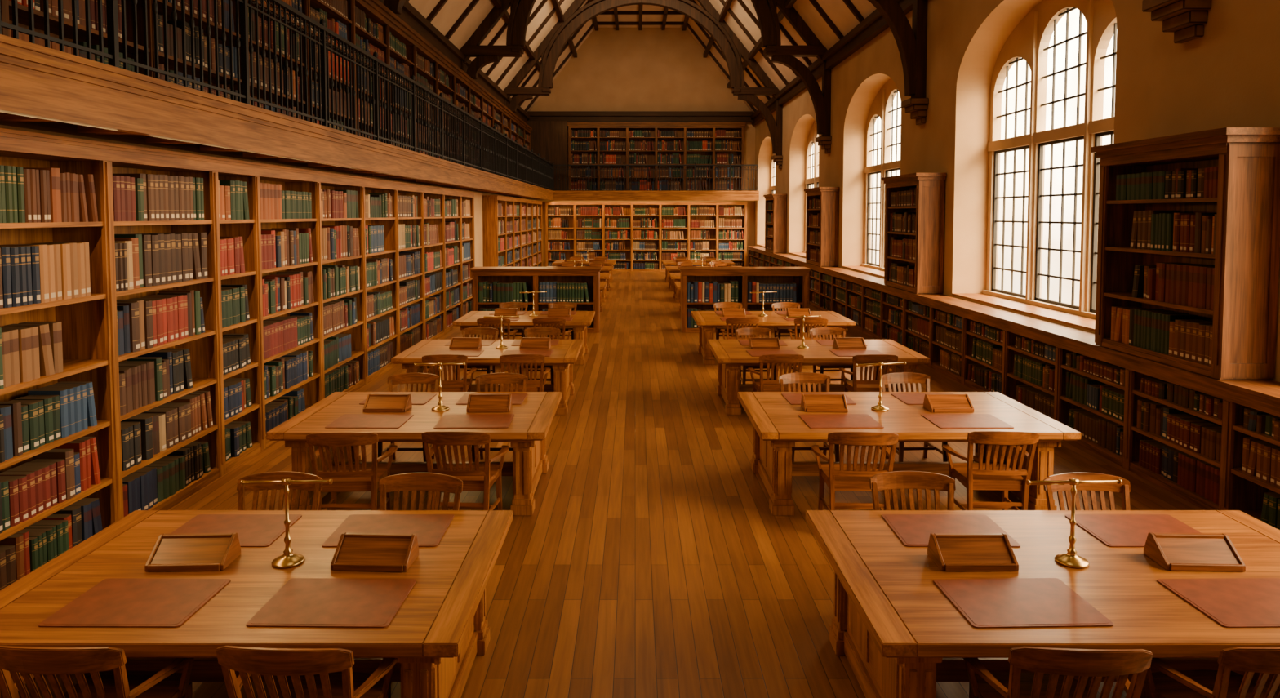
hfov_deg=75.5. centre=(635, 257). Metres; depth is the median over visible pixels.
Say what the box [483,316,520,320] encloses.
desk pad
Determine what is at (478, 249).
wall
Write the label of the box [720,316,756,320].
desk pad
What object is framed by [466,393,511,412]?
book stand
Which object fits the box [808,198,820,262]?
books
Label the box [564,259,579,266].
chair
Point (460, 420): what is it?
desk pad
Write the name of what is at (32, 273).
books
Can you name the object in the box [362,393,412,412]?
book stand
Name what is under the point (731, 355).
table
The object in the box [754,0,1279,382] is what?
wall
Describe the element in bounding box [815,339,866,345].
desk pad
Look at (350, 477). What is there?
chair
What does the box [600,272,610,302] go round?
table
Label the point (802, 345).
brass desk lamp
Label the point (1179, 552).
book stand
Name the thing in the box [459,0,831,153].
roof truss
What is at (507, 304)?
chair
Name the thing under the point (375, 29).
books
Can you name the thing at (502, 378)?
chair
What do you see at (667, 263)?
table
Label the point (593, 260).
chair
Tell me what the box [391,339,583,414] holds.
table
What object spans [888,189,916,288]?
books
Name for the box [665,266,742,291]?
table
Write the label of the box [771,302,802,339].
chair
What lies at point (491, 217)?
bookcase
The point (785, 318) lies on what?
desk pad
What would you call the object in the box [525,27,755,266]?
wall
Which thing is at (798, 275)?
bookcase
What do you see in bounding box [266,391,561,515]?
table
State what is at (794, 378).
chair
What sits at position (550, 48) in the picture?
roof truss
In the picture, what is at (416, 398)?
desk pad
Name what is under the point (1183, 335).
books
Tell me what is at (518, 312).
desk pad
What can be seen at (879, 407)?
brass desk lamp
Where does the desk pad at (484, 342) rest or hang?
on the table at (565, 354)
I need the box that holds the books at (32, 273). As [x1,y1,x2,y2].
[0,164,472,590]
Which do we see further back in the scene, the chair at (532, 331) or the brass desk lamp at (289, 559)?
the chair at (532, 331)
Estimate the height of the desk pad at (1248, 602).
0.007 m
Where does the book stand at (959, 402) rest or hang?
on the table at (777, 424)
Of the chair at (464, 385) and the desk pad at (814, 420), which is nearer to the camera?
the desk pad at (814, 420)
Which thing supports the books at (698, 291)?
in the bookcase at (798, 275)
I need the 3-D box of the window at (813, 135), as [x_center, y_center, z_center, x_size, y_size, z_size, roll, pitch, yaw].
[6.090,-2.314,26.966,0.200,4.600,4.700,0,3,0]
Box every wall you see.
[0,124,525,266]
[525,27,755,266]
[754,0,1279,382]
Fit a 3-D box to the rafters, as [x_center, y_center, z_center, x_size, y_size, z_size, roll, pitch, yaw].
[0.235,-7.293,17.242,10.501,4.086,40.400,0,3,0]
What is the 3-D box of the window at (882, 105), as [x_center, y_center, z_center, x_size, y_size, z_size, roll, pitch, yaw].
[6.090,-1.917,19.376,0.200,4.600,4.700,0,3,0]
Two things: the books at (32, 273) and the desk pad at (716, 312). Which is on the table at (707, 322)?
the desk pad at (716, 312)
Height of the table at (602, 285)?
0.760 m
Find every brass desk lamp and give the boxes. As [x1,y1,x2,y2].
[240,478,333,568]
[413,362,465,411]
[483,315,519,348]
[520,291,546,316]
[750,291,777,316]
[786,315,821,348]
[855,361,906,411]
[1026,478,1122,568]
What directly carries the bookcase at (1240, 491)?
on the floor
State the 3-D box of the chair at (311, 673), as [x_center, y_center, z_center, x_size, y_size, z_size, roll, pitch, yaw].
[-1.390,1.968,3.563,0.662,0.898,0.627,0,3,3]
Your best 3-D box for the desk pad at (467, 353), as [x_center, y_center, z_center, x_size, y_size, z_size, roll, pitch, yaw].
[-2.350,1.267,10.911,0.640,0.007,0.480,0,3,-1]
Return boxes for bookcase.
[0,0,532,166]
[0,128,475,540]
[469,266,602,332]
[482,195,542,266]
[544,201,747,271]
[567,122,746,191]
[678,266,810,332]
[748,246,1279,520]
[763,193,786,253]
[804,186,839,266]
[881,173,946,293]
[1090,127,1279,379]
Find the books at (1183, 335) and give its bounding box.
[1111,166,1218,366]
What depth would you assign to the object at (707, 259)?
31.97 m
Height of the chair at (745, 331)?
0.898 m
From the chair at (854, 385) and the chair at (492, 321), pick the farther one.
the chair at (492, 321)
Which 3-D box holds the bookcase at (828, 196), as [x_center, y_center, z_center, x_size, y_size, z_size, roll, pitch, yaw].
[5.190,-0.865,23.137,0.530,2.135,2.050,0,3,0]
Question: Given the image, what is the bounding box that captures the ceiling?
[408,0,876,111]
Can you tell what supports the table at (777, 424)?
on the floor
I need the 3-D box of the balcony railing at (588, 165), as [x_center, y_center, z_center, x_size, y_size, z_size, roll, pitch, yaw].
[0.926,-3.540,36.395,9.125,1.260,0.072,0,3,0]
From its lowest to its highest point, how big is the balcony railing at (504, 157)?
1.260 m
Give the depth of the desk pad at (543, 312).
15.29 m
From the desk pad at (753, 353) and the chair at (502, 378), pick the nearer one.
the chair at (502, 378)
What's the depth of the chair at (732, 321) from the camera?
13.62 m
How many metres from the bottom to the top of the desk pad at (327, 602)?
0.007 m
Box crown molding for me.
[382,0,912,191]
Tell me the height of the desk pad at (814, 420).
0.007 m
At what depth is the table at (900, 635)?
4.21 m
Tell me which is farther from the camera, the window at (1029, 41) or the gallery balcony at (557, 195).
the gallery balcony at (557, 195)
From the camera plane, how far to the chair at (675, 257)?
33.05 m
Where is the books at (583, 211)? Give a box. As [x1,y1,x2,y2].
[547,206,743,269]
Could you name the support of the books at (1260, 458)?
in the bookcase at (1240, 491)
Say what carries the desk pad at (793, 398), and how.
on the table at (777, 424)
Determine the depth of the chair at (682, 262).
29.55 m
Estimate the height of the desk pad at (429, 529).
0.007 m
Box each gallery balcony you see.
[0,34,555,200]
[553,191,759,200]
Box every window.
[769,153,775,194]
[803,120,818,253]
[862,78,901,271]
[982,0,1116,319]
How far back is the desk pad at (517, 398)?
8.22 m
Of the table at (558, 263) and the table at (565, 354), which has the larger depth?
the table at (558, 263)
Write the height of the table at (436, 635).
0.760 m
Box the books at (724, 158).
[570,129,740,190]
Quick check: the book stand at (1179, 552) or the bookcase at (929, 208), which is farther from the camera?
the bookcase at (929, 208)
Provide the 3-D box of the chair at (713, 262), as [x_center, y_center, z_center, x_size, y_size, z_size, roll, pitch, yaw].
[2.942,0.620,29.297,0.662,0.898,0.627,0,3,-3]
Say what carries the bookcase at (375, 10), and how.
attached to the wall at (478, 249)
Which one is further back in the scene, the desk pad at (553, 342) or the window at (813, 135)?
the window at (813, 135)
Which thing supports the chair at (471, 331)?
on the floor
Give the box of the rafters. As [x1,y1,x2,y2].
[406,0,864,112]
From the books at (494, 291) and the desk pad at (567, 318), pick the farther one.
the books at (494, 291)
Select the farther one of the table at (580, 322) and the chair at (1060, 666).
the table at (580, 322)
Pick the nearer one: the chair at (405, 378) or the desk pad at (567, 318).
the chair at (405, 378)
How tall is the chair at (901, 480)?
0.898 m
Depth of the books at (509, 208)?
29.26 m
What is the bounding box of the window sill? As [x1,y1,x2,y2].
[757,244,1095,331]
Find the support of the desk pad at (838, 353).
on the table at (731, 355)
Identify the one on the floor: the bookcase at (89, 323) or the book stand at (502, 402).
the bookcase at (89, 323)
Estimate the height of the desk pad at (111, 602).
0.007 m
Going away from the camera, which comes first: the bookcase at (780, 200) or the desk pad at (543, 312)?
the desk pad at (543, 312)
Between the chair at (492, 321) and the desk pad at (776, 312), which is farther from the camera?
the desk pad at (776, 312)
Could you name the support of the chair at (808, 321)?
on the floor
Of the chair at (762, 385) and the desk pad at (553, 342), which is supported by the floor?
the chair at (762, 385)
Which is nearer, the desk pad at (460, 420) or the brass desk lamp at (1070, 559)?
the brass desk lamp at (1070, 559)
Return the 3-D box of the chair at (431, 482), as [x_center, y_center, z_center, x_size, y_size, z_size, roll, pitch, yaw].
[-1.408,1.885,5.163,0.662,0.898,0.627,0,3,3]
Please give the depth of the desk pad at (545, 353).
10.96 m
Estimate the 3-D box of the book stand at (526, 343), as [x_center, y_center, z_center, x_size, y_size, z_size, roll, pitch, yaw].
[-1.370,1.180,11.348,0.400,0.135,0.218,0,3,2]
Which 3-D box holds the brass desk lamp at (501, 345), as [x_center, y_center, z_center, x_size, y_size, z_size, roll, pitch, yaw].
[-1.835,1.023,11.349,0.485,0.448,0.164,0,3,1]
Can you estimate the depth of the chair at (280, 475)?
5.42 m
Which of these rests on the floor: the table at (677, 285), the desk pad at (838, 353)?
the table at (677, 285)
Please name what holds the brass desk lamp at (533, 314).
on the table at (580, 322)
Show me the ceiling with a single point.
(837, 11)
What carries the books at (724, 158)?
in the bookcase at (682, 128)
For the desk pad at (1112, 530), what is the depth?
4.84 m
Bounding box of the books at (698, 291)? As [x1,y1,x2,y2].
[686,280,796,328]
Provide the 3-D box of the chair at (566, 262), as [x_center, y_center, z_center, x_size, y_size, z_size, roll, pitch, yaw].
[-2.349,0.621,29.282,0.662,0.898,0.627,0,3,0]
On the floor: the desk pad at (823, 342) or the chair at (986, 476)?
the chair at (986, 476)
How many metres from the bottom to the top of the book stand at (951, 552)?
0.135 m
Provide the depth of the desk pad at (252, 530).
4.86 m
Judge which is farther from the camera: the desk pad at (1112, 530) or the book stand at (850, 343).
the book stand at (850, 343)
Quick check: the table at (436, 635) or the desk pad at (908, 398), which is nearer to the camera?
the table at (436, 635)
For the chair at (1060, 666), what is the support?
on the floor
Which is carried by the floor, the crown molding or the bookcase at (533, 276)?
the bookcase at (533, 276)
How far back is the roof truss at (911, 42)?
15.48 m
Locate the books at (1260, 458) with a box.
[750,250,1279,529]
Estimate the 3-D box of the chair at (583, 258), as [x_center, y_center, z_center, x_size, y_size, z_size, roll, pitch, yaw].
[-2.308,0.436,32.804,0.662,0.898,0.627,0,3,-1]
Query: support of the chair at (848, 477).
on the floor
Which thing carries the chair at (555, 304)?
on the floor
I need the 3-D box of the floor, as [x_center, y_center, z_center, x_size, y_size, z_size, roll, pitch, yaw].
[0.610,1.720,17.814,11.820,0.100,40.600,0,3,0]
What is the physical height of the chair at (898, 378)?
0.898 m
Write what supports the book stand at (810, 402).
on the table at (777, 424)
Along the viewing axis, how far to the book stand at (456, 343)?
11.32 m
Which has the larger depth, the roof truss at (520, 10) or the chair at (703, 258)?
the chair at (703, 258)
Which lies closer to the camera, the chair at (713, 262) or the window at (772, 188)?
the chair at (713, 262)
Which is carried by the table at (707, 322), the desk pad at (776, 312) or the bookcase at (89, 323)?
the desk pad at (776, 312)
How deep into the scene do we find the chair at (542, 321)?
13.60 m
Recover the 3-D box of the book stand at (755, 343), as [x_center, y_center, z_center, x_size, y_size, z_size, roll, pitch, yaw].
[1.780,1.180,11.348,0.400,0.135,0.218,0,3,1]
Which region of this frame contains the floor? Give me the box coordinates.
[168,271,1279,697]
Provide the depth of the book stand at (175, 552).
4.33 m
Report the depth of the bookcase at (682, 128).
37.51 m
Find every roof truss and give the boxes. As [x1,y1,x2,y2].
[378,0,928,124]
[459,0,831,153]
[503,0,782,168]
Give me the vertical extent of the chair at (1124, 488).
0.898 m
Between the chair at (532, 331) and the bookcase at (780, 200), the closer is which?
the chair at (532, 331)
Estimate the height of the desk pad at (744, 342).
0.007 m
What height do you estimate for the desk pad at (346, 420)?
0.007 m
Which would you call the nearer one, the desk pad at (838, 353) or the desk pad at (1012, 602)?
the desk pad at (1012, 602)
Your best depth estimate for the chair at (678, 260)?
30.69 m
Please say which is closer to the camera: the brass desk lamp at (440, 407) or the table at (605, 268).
the brass desk lamp at (440, 407)
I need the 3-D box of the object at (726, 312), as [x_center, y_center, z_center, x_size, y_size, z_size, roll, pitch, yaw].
[1.780,0.994,14.893,0.400,0.135,0.218,0,3,1]
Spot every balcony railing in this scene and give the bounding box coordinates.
[0,0,553,190]
[552,162,759,191]
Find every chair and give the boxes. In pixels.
[0,644,194,697]
[215,645,397,697]
[236,471,322,510]
[306,431,397,510]
[377,373,439,462]
[378,472,462,510]
[421,431,509,511]
[422,354,476,391]
[456,327,498,380]
[471,372,527,462]
[476,317,517,370]
[497,302,528,337]
[498,354,551,391]
[520,327,560,383]
[532,317,572,368]
[547,302,577,339]
[561,261,577,266]
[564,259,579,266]
[570,256,584,266]
[589,259,604,262]
[589,261,604,272]
[594,256,608,266]
[672,256,687,272]
[675,259,690,272]
[677,261,693,272]
[700,256,714,266]
[706,259,720,266]
[709,261,724,266]
[713,302,742,339]
[720,317,759,369]
[734,327,776,383]
[747,354,804,391]
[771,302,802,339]
[778,372,839,462]
[787,317,827,367]
[808,327,853,383]
[811,431,898,511]
[839,354,897,391]
[869,471,955,510]
[879,372,947,462]
[942,431,1039,510]
[962,646,1152,697]
[1043,471,1130,510]
[1140,646,1279,697]
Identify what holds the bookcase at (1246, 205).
on the bookcase at (1240, 491)
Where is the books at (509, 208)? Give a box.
[497,203,541,266]
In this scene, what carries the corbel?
attached to the wall at (1228, 76)
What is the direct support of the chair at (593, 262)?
on the floor
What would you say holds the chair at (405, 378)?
on the floor
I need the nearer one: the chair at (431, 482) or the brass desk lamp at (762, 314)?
the chair at (431, 482)
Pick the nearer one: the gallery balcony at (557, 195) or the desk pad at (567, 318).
the desk pad at (567, 318)
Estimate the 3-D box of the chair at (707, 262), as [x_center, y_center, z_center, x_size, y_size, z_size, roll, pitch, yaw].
[2.931,0.532,30.965,0.662,0.898,0.628,0,3,4]
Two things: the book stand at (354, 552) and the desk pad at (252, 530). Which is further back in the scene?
the desk pad at (252, 530)
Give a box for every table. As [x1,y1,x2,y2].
[0,510,512,697]
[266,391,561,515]
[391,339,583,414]
[452,311,595,364]
[546,266,613,291]
[552,260,616,282]
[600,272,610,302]
[600,282,606,311]
[662,260,734,282]
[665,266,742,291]
[669,272,680,302]
[674,282,680,311]
[690,311,855,364]
[706,339,929,414]
[737,391,1081,515]
[805,510,1279,697]
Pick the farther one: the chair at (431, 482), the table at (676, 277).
the table at (676, 277)
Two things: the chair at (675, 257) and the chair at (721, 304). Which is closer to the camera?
the chair at (721, 304)
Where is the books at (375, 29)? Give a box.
[8,0,528,167]
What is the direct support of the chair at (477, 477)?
on the floor
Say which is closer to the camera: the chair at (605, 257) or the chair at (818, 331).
the chair at (818, 331)
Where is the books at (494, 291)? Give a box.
[478,280,590,328]
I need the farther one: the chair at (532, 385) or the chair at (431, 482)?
the chair at (532, 385)
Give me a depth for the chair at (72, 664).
3.31 m
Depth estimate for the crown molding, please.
36.61 m
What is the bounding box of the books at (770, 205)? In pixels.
[767,201,773,250]
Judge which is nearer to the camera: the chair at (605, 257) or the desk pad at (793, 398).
the desk pad at (793, 398)
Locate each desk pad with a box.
[38,578,231,627]
[170,514,302,546]
[245,577,416,627]
[321,514,453,546]
[324,413,413,428]
[359,392,436,404]
[431,350,484,356]
[433,413,514,428]
[444,339,495,345]
[455,393,527,404]
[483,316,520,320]
[489,311,527,314]
[500,350,553,356]
[511,339,559,345]
[536,316,573,320]
[540,311,576,314]
[714,311,751,314]
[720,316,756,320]
[737,339,787,345]
[746,350,798,356]
[774,311,812,314]
[781,392,856,404]
[782,316,819,320]
[798,413,884,428]
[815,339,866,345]
[829,350,883,356]
[881,514,1020,546]
[890,392,972,404]
[921,413,1013,428]
[933,577,1113,628]
[1065,514,1200,546]
[1156,577,1279,627]
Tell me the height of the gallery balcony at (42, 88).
0.415 m
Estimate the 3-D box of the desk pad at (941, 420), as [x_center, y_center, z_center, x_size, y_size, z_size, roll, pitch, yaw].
[2.940,1.454,7.336,0.640,0.007,0.480,0,3,-1]
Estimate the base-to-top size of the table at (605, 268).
0.760 m
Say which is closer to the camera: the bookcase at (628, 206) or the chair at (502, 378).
the chair at (502, 378)
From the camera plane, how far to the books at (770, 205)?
30.79 m
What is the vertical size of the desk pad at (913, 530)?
0.007 m
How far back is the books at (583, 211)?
37.34 m
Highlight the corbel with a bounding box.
[1142,0,1211,43]
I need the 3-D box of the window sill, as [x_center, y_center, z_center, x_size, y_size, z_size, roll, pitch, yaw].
[5.730,0.365,19.496,0.520,0.030,35.100,0,3,0]

